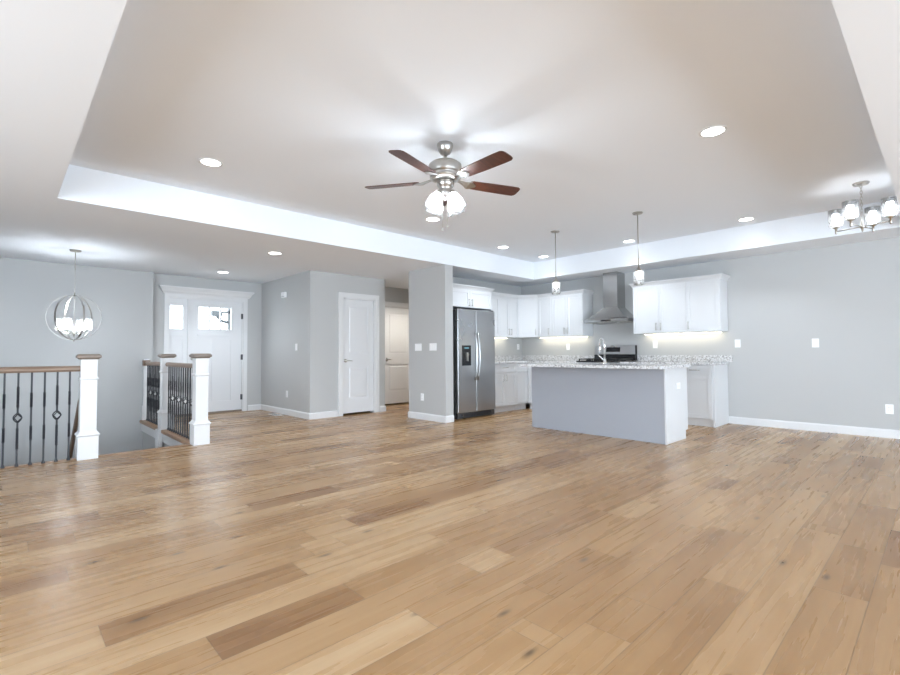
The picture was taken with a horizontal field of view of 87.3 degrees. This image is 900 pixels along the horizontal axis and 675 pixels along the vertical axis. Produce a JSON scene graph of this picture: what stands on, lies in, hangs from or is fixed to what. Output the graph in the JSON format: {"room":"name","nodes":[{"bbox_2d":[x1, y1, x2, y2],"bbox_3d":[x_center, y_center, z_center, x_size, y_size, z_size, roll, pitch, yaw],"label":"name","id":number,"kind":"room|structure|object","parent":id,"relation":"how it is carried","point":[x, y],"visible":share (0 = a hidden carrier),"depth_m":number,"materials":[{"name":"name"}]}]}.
{"room":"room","nodes":[
{"label":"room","id":0,"kind":"room"},
{"bbox_2d":[0,257,153,466],"bbox_3d":[-7.327,1.456,5.732,6.320,5.200,0.281,1,-3,-44],"label":"wall","id":1,"kind":"structure","parent":0,"point":[124,298],"depth_m":7.08,"materials":[{"name":"grey paint"}]},
{"bbox_2d":[143,432,168,448],"bbox_3d":[-6.218,2.655,4.518,6.300,2.710,2.940,1,-3,-44],"label":"wall","id":2,"kind":"structure","parent":0,"point":[148,441],"depth_m":7.41,"materials":[{"name":"grey paint"}]},
{"bbox_2d":[3,444,189,468],"bbox_3d":[-5.327,1.233,3.508,6.149,0.036,0.090,1,-3,-44],"label":"trim","id":3,"kind":"structure","parent":2,"relation":"attached to","point":[5,467],"depth_m":5.07,"materials":[{"name":"brown wood"}]},
{"bbox_2d":[0,366,79,468],"bbox_3d":[-5.120,0.739,3.662,3.545,0.959,0.072,1,-3,-44],"label":"stair railing","id":4,"kind":"object","parent":3,"relation":"on","point":[33,369],"visible":1,"depth_m":4.63,"materials":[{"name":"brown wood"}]},
{"bbox_2d":[155,429,161,447],"bbox_3d":[-4.144,1.473,6.714,0.053,0.332,0.174,1,-3,-44],"label":"trim","id":5,"kind":"structure","parent":2,"relation":"attached to","point":[158,435],"depth_m":6.66,"materials":[{"name":"white paint"}]},
{"bbox_2d":[141,424,182,445],"bbox_3d":[-4.065,1.416,6.691,0.026,0.124,2.815,1,-3,-44],"label":"trim","id":6,"kind":"structure","parent":2,"relation":"attached to","point":[167,440],"depth_m":6.63,"materials":[{"name":"white paint"}]},
{"bbox_2d":[139,420,189,443],"bbox_3d":[-4.053,1.330,6.706,0.105,0.047,2.815,1,-3,-44],"label":"trim","id":7,"kind":"structure","parent":2,"relation":"attached to","point":[175,436],"depth_m":6.36,"materials":[{"name":"brown wood"}]},
{"bbox_2d":[141,359,159,424],"bbox_3d":[-4.571,0.835,7.305,0.110,0.988,1.267,1,-3,-44],"label":"stair railing","id":8,"kind":"object","parent":7,"relation":"on","point":[149,385],"visible":0.78,"depth_m":7.49,"materials":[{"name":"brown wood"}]},
{"bbox_2d":[165,362,192,438],"bbox_3d":[-3.552,0.811,6.233,0.072,0.953,1.408,1,-3,-44],"label":"stair railing","id":9,"kind":"object","parent":7,"relation":"on","point":[175,377],"visible":0.88,"depth_m":6.25,"materials":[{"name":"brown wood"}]},
{"bbox_2d":[152,273,261,412],"bbox_3d":[-4.365,0.159,8.667,1.970,2.450,0.180,1,-3,-44],"label":"wall","id":10,"kind":"structure","parent":0,"point":[255,302],"depth_m":8.97,"materials":[{"name":"grey paint"}]},
{"bbox_2d":[158,285,254,416],"bbox_3d":[-4.391,0.255,8.540,1.574,2.250,0.264,1,-3,-44],"label":"door","id":11,"kind":"structure","parent":10,"relation":"in","point":[227,379],"depth_m":8.63,"materials":[{"name":"white paint"}]},
{"bbox_2d":[261,271,306,411],"bbox_3d":[-2.985,0.147,8.558,0.120,2.450,1.880,1,-3,-44],"label":"wall","id":12,"kind":"structure","parent":0,"point":[284,320],"depth_m":8.44,"materials":[{"name":"grey paint"}]},
{"bbox_2d":[281,292,286,297],"bbox_3d":[-2.975,-0.762,8.450,0.045,0.100,0.150,1,-3,-44],"label":"door chime","id":13,"kind":"object","parent":12,"relation":"attached to","point":[283,294],"visible":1,"depth_m":8.41,"materials":[{"name":"white plastic"}]},
{"bbox_2d":[248,404,337,419],"bbox_3d":[-2.882,1.318,8.517,2.092,0.105,0.523,-2,-2,40],"label":"baseboard","id":14,"kind":"structure","parent":12,"relation":"attached to","point":[318,415],"depth_m":8.07,"materials":[{"name":"white paint"}]},
{"bbox_2d":[306,270,384,412],"bbox_3d":[-2.013,0.140,8.536,1.500,2.450,0.750,1,-3,-44],"label":"wall","id":15,"kind":"structure","parent":0,"point":[323,288],"depth_m":7.97,"materials":[{"name":"grey paint"}]},
{"bbox_2d":[338,292,378,416],"bbox_3d":[-1.641,0.291,8.417,0.840,2.135,0.166,1,-3,-44],"label":"door","id":16,"kind":"structure","parent":15,"relation":"in","point":[358,314],"depth_m":8.41,"materials":[{"name":"white paint"}]},
{"bbox_2d":[380,406,385,411],"bbox_3d":[-1.494,1.324,8.973,0.135,0.105,0.765,1,-3,-44],"label":"baseboard","id":17,"kind":"structure","parent":15,"relation":"attached to","point":[382,408],"depth_m":8.69,"materials":[{"name":"white paint"}]},
{"bbox_2d":[385,287,408,302],"bbox_3d":[-0.235,0.204,10.824,4.230,2.450,0.120,1,-3,-44],"label":"wall","id":18,"kind":"structure","parent":0,"point":[399,295],"depth_m":9.94,"materials":[{"name":"grey paint"}]},
{"bbox_2d":[385,301,408,403],"bbox_3d":[-1.092,0.337,9.973,0.950,2.140,0.166,1,-3,-44],"label":"door","id":19,"kind":"structure","parent":18,"relation":"in","point":[396,314],"depth_m":9.93,"materials":[{"name":"white paint"}]},
{"bbox_2d":[409,264,453,415],"bbox_3d":[-0.322,0.101,7.668,0.165,2.450,0.900,1,-3,-44],"label":"wall partition","id":20,"kind":"structure","parent":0,"point":[431,288],"depth_m":7.53,"materials":[{"name":"grey paint"}]},
{"bbox_2d":[415,344,421,350],"bbox_3d":[-0.522,0.160,7.751,0.008,0.117,0.167,1,-3,-44],"label":"light switch","id":21,"kind":"object","parent":20,"relation":"attached to","point":[418,347],"visible":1,"depth_m":7.74,"materials":[{"name":"white plastic"}]},
{"bbox_2d":[408,411,453,422],"bbox_3d":[0.782,1.300,8.671,3.220,0.105,0.930,1,-3,-44],"label":"baseboard","id":22,"kind":"structure","parent":20,"relation":"attached to","point":[417,415],"depth_m":7.46,"materials":[{"name":"white paint"}]},
{"bbox_2d":[429,343,436,350],"bbox_3d":[-0.271,0.150,7.486,0.008,0.117,0.167,1,-3,-44],"label":"light switch","id":23,"kind":"object","parent":20,"relation":"attached to","point":[432,346],"visible":1,"depth_m":7.48,"materials":[{"name":"white plastic"}]},
{"bbox_2d":[0,0,899,288],"bbox_3d":[0.217,-1.520,3.370,13.900,0.500,14.500,1,-3,-44],"label":"ceiling","id":24,"kind":"structure","parent":0,"point":[110,110],"depth_m":3.49,"materials":[{"name":"white paint"}]},
{"bbox_2d":[45,249,101,341],"bbox_3d":[-4.904,-0.545,6.167,0.575,1.200,0.574,1,-3,-44],"label":"orb chandelier","id":25,"kind":"object","parent":24,"relation":"hanging from","point":[84,324],"visible":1,"depth_m":6.13,"materials":[{"name":"silver metal"}]},
{"bbox_2d":[199,158,222,166],"bbox_3d":[-2.111,-1.546,4.167,0.190,0.007,0.190,1,-3,-44],"label":"recessed light","id":26,"kind":"object","parent":24,"relation":"in","point":[212,162],"visible":1,"depth_m":4.17,"materials":[{"name":"white plastic"}]},
{"bbox_2d":[268,252,281,254],"bbox_3d":[-2.387,-1.149,6.438,0.190,0.007,0.190,1,-3,-44],"label":"recessed light","id":27,"kind":"object","parent":24,"relation":"in","point":[273,253],"visible":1,"depth_m":6.45,"materials":[{"name":"white"}]},
{"bbox_2d":[426,217,439,220],"bbox_3d":[-0.216,-1.498,5.980,0.190,0.007,0.190,1,-3,-44],"label":"recessed light","id":28,"kind":"object","parent":24,"relation":"in","point":[428,218],"visible":1,"depth_m":5.98,"materials":[{"name":"white"}]},
{"bbox_2d":[365,141,519,230],"bbox_3d":[-0.011,-1.218,3.790,1.315,0.712,1.269,1,-3,-44],"label":"ceiling fan","id":29,"kind":"object","parent":24,"relation":"hanging from","point":[444,172],"visible":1,"depth_m":3.74,"materials":[{"name":"brown wood"}]},
{"bbox_2d":[551,230,559,294],"bbox_3d":[1.478,-1.048,6.605,0.124,0.885,0.124,1,-3,-44],"label":"pendant light","id":30,"kind":"object","parent":24,"relation":"hanging from","point":[555,284],"visible":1,"depth_m":6.57,"materials":[{"name":"white glass"}]},
{"bbox_2d":[623,240,635,242],"bbox_3d":[2.743,-1.475,7.231,0.190,0.007,0.190,1,-3,-44],"label":"recessed light","id":31,"kind":"object","parent":24,"relation":"in","point":[624,241],"visible":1,"depth_m":7.25,"materials":[{"name":"white"}]},
{"bbox_2d":[632,211,643,285],"bbox_3d":[2.292,-1.081,5.748,0.124,0.885,0.124,1,-3,-44],"label":"pendant light","id":32,"kind":"object","parent":24,"relation":"hanging from","point":[638,274],"visible":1,"depth_m":5.71,"materials":[{"name":"white glass"}]},
{"bbox_2d":[699,125,726,136],"bbox_3d":[2.028,-1.589,3.640,0.190,0.007,0.190,1,-3,-44],"label":"recessed light","id":33,"kind":"object","parent":24,"relation":"in","point":[716,130],"visible":1,"depth_m":3.64,"materials":[{"name":"white"}]},
{"bbox_2d":[737,217,754,220],"bbox_3d":[3.806,-1.520,6.069,0.190,0.007,0.190,1,-3,-44],"label":"recessed light","id":34,"kind":"object","parent":24,"relation":"in","point":[745,218],"visible":1,"depth_m":6.07,"materials":[{"name":"white"}]},
{"bbox_2d":[828,181,898,234],"bbox_3d":[4.169,-1.318,4.781,0.449,0.500,0.449,-1,-2,18],"label":"dining chandelier","id":35,"kind":"object","parent":24,"relation":"hanging from","point":[849,213],"visible":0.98,"depth_m":4.75,"materials":[{"name":"silver metal"}]},
{"bbox_2d":[0,402,899,674],"bbox_3d":[0.330,1.195,3.180,13.900,0.040,14.220,1,-3,-44],"label":"floor","id":36,"kind":"structure","parent":0,"point":[389,542],"depth_m":2.51,"materials":[{"name":"brown wood"}]},
{"bbox_2d":[74,354,101,460],"bbox_3d":[-3.791,0.716,4.940,0.200,1.084,0.200,1,-3,-44],"label":"newel post","id":37,"kind":"object","parent":36,"relation":"on","point":[87,435],"visible":1,"depth_m":4.88,"materials":[{"name":"white paint"}]},
{"bbox_2d":[157,354,176,429],"bbox_3d":[-4.083,0.773,6.800,0.200,1.072,0.200,1,-3,-44],"label":"newel post","id":38,"kind":"object","parent":36,"relation":"on","point":[164,358],"visible":0.76,"depth_m":6.73,"materials":[{"name":"white paint"}]},
{"bbox_2d":[189,354,211,445],"bbox_3d":[-3.008,0.736,5.683,0.200,1.084,0.200,1,-3,-44],"label":"newel post","id":39,"kind":"object","parent":36,"relation":"on","point":[199,424],"visible":1,"depth_m":5.63,"materials":[{"name":"white paint"}]},
{"bbox_2d":[453,308,494,418],"bbox_3d":[0.239,0.436,8.096,0.906,1.799,0.772,1,-3,-44],"label":"refrigerator","id":40,"kind":"object","parent":36,"relation":"on","point":[473,330],"visible":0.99,"depth_m":7.79,"materials":[{"name":"grey metal"}]},
{"bbox_2d":[494,363,516,412],"bbox_3d":[0.793,0.917,8.724,0.704,0.873,0.632,1,-3,-44],"label":"base cabinet","id":41,"kind":"object","parent":36,"relation":"on","point":[505,374],"visible":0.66,"depth_m":8.55,"materials":[{"name":"white paint"}]},
{"bbox_2d":[515,363,527,409],"bbox_3d":[1.160,0.927,9.096,0.329,0.873,0.596,1,-3,-44],"label":"base cabinet","id":42,"kind":"object","parent":36,"relation":"on","point":[522,374],"visible":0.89,"depth_m":8.89,"materials":[{"name":"white paint"}]},
{"bbox_2d":[528,363,531,408],"bbox_3d":[2.065,0.911,8.783,0.652,0.873,1.084,1,-3,-44],"label":"base cabinet","id":43,"kind":"object","parent":36,"relation":"on","point":[529,368],"visible":0.16,"depth_m":8.95,"materials":[{"name":"white paint"}]},
{"bbox_2d":[495,355,593,363],"bbox_3d":[1.495,0.403,8.680,1.642,0.138,1.694,1,-3,-44],"label":"countertop","id":44,"kind":"structure","parent":43,"relation":"on","point":[515,358],"depth_m":9.20,"materials":[{"name":"stone"}]},
{"bbox_2d":[576,345,636,362],"bbox_3d":[2.671,0.726,8.078,0.747,1.189,0.766,1,-3,-44],"label":"range","id":45,"kind":"object","parent":36,"relation":"on","point":[614,353],"visible":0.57,"depth_m":8.16,"materials":[{"name":"silver metal"}]},
{"bbox_2d":[576,360,635,361],"bbox_3d":[2.681,0.406,8.103,0.660,0.019,0.760,1,-3,-44],"label":"cooktop","id":46,"kind":"object","parent":45,"relation":"in","point":[579,360],"depth_m":7.99,"materials":[{"name":"black glass"}]},
{"bbox_2d":[532,367,687,444],"bbox_3d":[2.090,0.831,6.375,0.704,0.873,1.906,1,-3,-44],"label":"kitchen island","id":47,"kind":"object","parent":36,"relation":"on","point":[645,405],"visible":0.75,"depth_m":5.91,"materials":[{"name":"grey paint"}]},
{"bbox_2d":[519,363,690,368],"bbox_3d":[1.992,0.373,6.302,0.920,0.036,1.990,1,-3,-44],"label":"island countertop","id":48,"kind":"structure","parent":47,"relation":"on","point":[572,365],"depth_m":5.90,"materials":[{"name":"stone"}]},
{"bbox_2d":[597,337,606,363],"bbox_3d":[2.011,0.177,6.338,0.129,0.358,0.218,0,-2,-4],"label":"faucet","id":49,"kind":"object","parent":48,"relation":"on","point":[601,338],"visible":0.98,"depth_m":6.26,"materials":[{"name":"silver metal"}]},
{"bbox_2d":[687,365,728,427],"bbox_3d":[3.765,0.841,6.995,0.652,0.873,0.456,1,-3,-44],"label":"base cabinet","id":50,"kind":"object","parent":36,"relation":"on","point":[707,385],"visible":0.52,"depth_m":6.78,"materials":[{"name":"white paint"}]},
{"bbox_3d":[3.289,0.861,7.495,0.652,0.873,0.919,1,-3,-44],"label":"base cabinet","id":51,"kind":"object","parent":36,"relation":"on","visible":0},
{"bbox_2d":[620,355,732,364],"bbox_3d":[3.474,0.346,7.323,0.643,0.138,1.448,1,-3,-44],"label":"countertop","id":52,"kind":"structure","parent":51,"relation":"on","point":[642,359],"depth_m":7.36,"materials":[{"name":"stone"}]},
{"bbox_2d":[453,277,521,360],"bbox_3d":[1.014,0.152,9.481,4.270,2.450,0.110,1,-3,-44],"label":"wall","id":53,"kind":"structure","parent":0,"point":[503,346],"depth_m":9.46,"materials":[{"name":"grey paint"}]},
{"bbox_2d":[453,283,494,310],"bbox_3d":[0.149,-0.676,8.144,1.135,0.368,0.668,1,-3,-44],"label":"upper cabinet","id":54,"kind":"object","parent":53,"relation":"attached to","point":[469,297],"visible":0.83,"depth_m":7.95,"materials":[{"name":"white paint"}]},
{"bbox_2d":[481,292,500,336],"bbox_3d":[0.629,-0.427,8.792,0.558,0.828,0.382,1,-3,-44],"label":"upper cabinet","id":55,"kind":"object","parent":53,"relation":"attached to","point":[495,295],"visible":0.27,"depth_m":8.82,"materials":[{"name":"white paint"}]},
{"bbox_2d":[498,293,518,337],"bbox_3d":[1.034,-0.417,9.177,0.560,0.828,0.382,1,-3,-44],"label":"upper cabinet","id":56,"kind":"object","parent":53,"relation":"attached to","point":[508,302],"visible":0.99,"depth_m":9.06,"materials":[{"name":"white paint"}]},
{"bbox_2d":[521,237,899,429],"bbox_3d":[5.351,0.009,5.934,0.150,2.450,11.230,1,-3,-44],"label":"wall","id":57,"kind":"structure","parent":0,"point":[846,297],"depth_m":6.44,"materials":[{"name":"grey paint"}]},
{"bbox_2d":[515,294,543,337],"bbox_3d":[1.524,-0.412,9.435,0.590,0.828,0.686,1,-3,-44],"label":"upper cabinet","id":58,"kind":"object","parent":57,"relation":"attached to","point":[527,304],"visible":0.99,"depth_m":9.22,"materials":[{"name":"white paint"}]},
{"bbox_2d":[537,293,551,336],"bbox_3d":[1.919,-0.423,9.168,0.382,0.828,0.300,1,-3,-44],"label":"upper cabinet","id":59,"kind":"object","parent":57,"relation":"attached to","point":[544,300],"visible":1,"depth_m":9.06,"materials":[{"name":"white paint"}]},
{"bbox_2d":[495,355,593,360],"bbox_3d":[1.493,0.385,8.683,1.642,0.101,1.688,1,-3,-44],"label":"backsplash","id":60,"kind":"structure","parent":57,"relation":"attached to","point":[513,357],"depth_m":9.34,"materials":[{"name":"stone"}]},
{"bbox_2d":[549,289,594,336],"bbox_3d":[2.274,-0.437,8.796,0.384,0.828,0.730,1,-3,-44],"label":"upper cabinet","id":61,"kind":"object","parent":57,"relation":"attached to","point":[569,309],"visible":1,"depth_m":8.65,"materials":[{"name":"white paint"}]},
{"bbox_2d":[544,336,587,337],"bbox_3d":[2.170,-0.005,9.067,0.030,0.014,1.050,1,-3,-44],"label":"light","id":62,"kind":"object","parent":61,"relation":"attached to","point":[573,336],"visible":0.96,"depth_m":9.05,"materials":[{"name":"white plastic"}]},
{"bbox_2d":[584,271,632,323],"bbox_3d":[2.792,-0.687,8.201,0.460,0.876,0.800,1,-3,-44],"label":"range hood","id":63,"kind":"object","parent":57,"relation":"attached to","point":[613,310],"visible":0.97,"depth_m":8.13,"materials":[{"name":"silver metal"}]},
{"bbox_2d":[629,278,691,333],"bbox_3d":[3.400,-0.483,7.611,0.384,0.828,0.880,1,-3,-44],"label":"upper cabinet","id":64,"kind":"object","parent":57,"relation":"attached to","point":[659,307],"visible":1,"depth_m":7.46,"materials":[{"name":"white paint"}]},
{"bbox_2d":[645,332,720,334],"bbox_3d":[3.668,-0.066,7.491,0.030,0.014,1.160,1,-3,-44],"label":"light","id":65,"kind":"object","parent":64,"relation":"attached to","point":[692,332],"visible":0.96,"depth_m":7.45,"materials":[{"name":"white plastic"}]},
{"bbox_2d":[638,355,732,361],"bbox_3d":[3.702,0.333,7.536,0.020,0.101,1.440,1,-3,-44],"label":"backsplash","id":66,"kind":"structure","parent":57,"relation":"attached to","point":[677,358],"depth_m":7.45,"materials":[{"name":"stone"}]},
{"bbox_2d":[684,273,730,331],"bbox_3d":[3.882,-0.503,7.104,0.384,0.828,0.520,1,-3,-44],"label":"upper cabinet","id":67,"kind":"object","parent":57,"relation":"attached to","point":[706,295],"visible":1,"depth_m":7.00,"materials":[{"name":"white paint"}]},
{"bbox_2d":[735,340,740,346],"bbox_3d":[4.250,0.089,6.976,0.008,0.117,0.075,1,-3,-44],"label":"light switch","id":68,"kind":"object","parent":57,"relation":"attached to","point":[737,342],"visible":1,"depth_m":6.97,"materials":[{"name":"white plastic"}]},
{"bbox_2d":[729,416,899,438],"bbox_3d":[6.662,1.123,4.404,0.015,0.105,7.270,1,-3,-44],"label":"baseboard","id":69,"kind":"structure","parent":57,"relation":"attached to","point":[862,431],"depth_m":6.26,"materials":[{"name":"white paint"}]},
{"bbox_2d":[812,339,818,346],"bbox_3d":[4.883,0.073,6.309,0.008,0.117,0.075,1,-3,-44],"label":"light switch","id":70,"kind":"object","parent":57,"relation":"attached to","point":[815,342],"visible":1,"depth_m":6.30,"materials":[{"name":"white plastic"}]},
{"bbox_2d":[885,404,893,413],"bbox_3d":[5.374,0.877,5.772,0.008,0.117,0.075,1,-3,-44],"label":"wall outlet","id":71,"kind":"object","parent":57,"relation":"attached to","point":[889,409],"visible":1,"depth_m":5.77,"materials":[{"name":"white plastic"}]},
{"bbox_3d":[-6.288,2.703,4.518,6.200,2.515,2.840,1,-3,-44],"label":"floor","id":72,"kind":"structure","parent":0,"visible":0},
{"bbox_2d":[69,399,78,457],"bbox_3d":[-4.539,1.702,5.636,0.044,2.129,1.927,1,-3,-44],"label":"stair handrail","id":73,"kind":"object","parent":72,"relation":"on","point":[75,425],"visible":0.17,"depth_m":5.34,"materials":[{"name":"brown wood"}]},
{"label":"outside","id":74,"kind":"structure","parent":0,"visible":0},
{"bbox_3d":[-9.333,1.818,15.592,16.000,0.150,16.450,1,-3,-44],"label":"ground","id":75,"kind":"structure","parent":74,"visible":0},
{"bbox_2d":[211,309,229,329],"bbox_3d":[-4.732,0.173,9.780,0.410,2.700,0.100,1,-3,-44],"label":"porch post","id":76,"kind":"object","parent":75,"relation":"on","point":[213,313],"visible":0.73,"depth_m":9.81,"materials":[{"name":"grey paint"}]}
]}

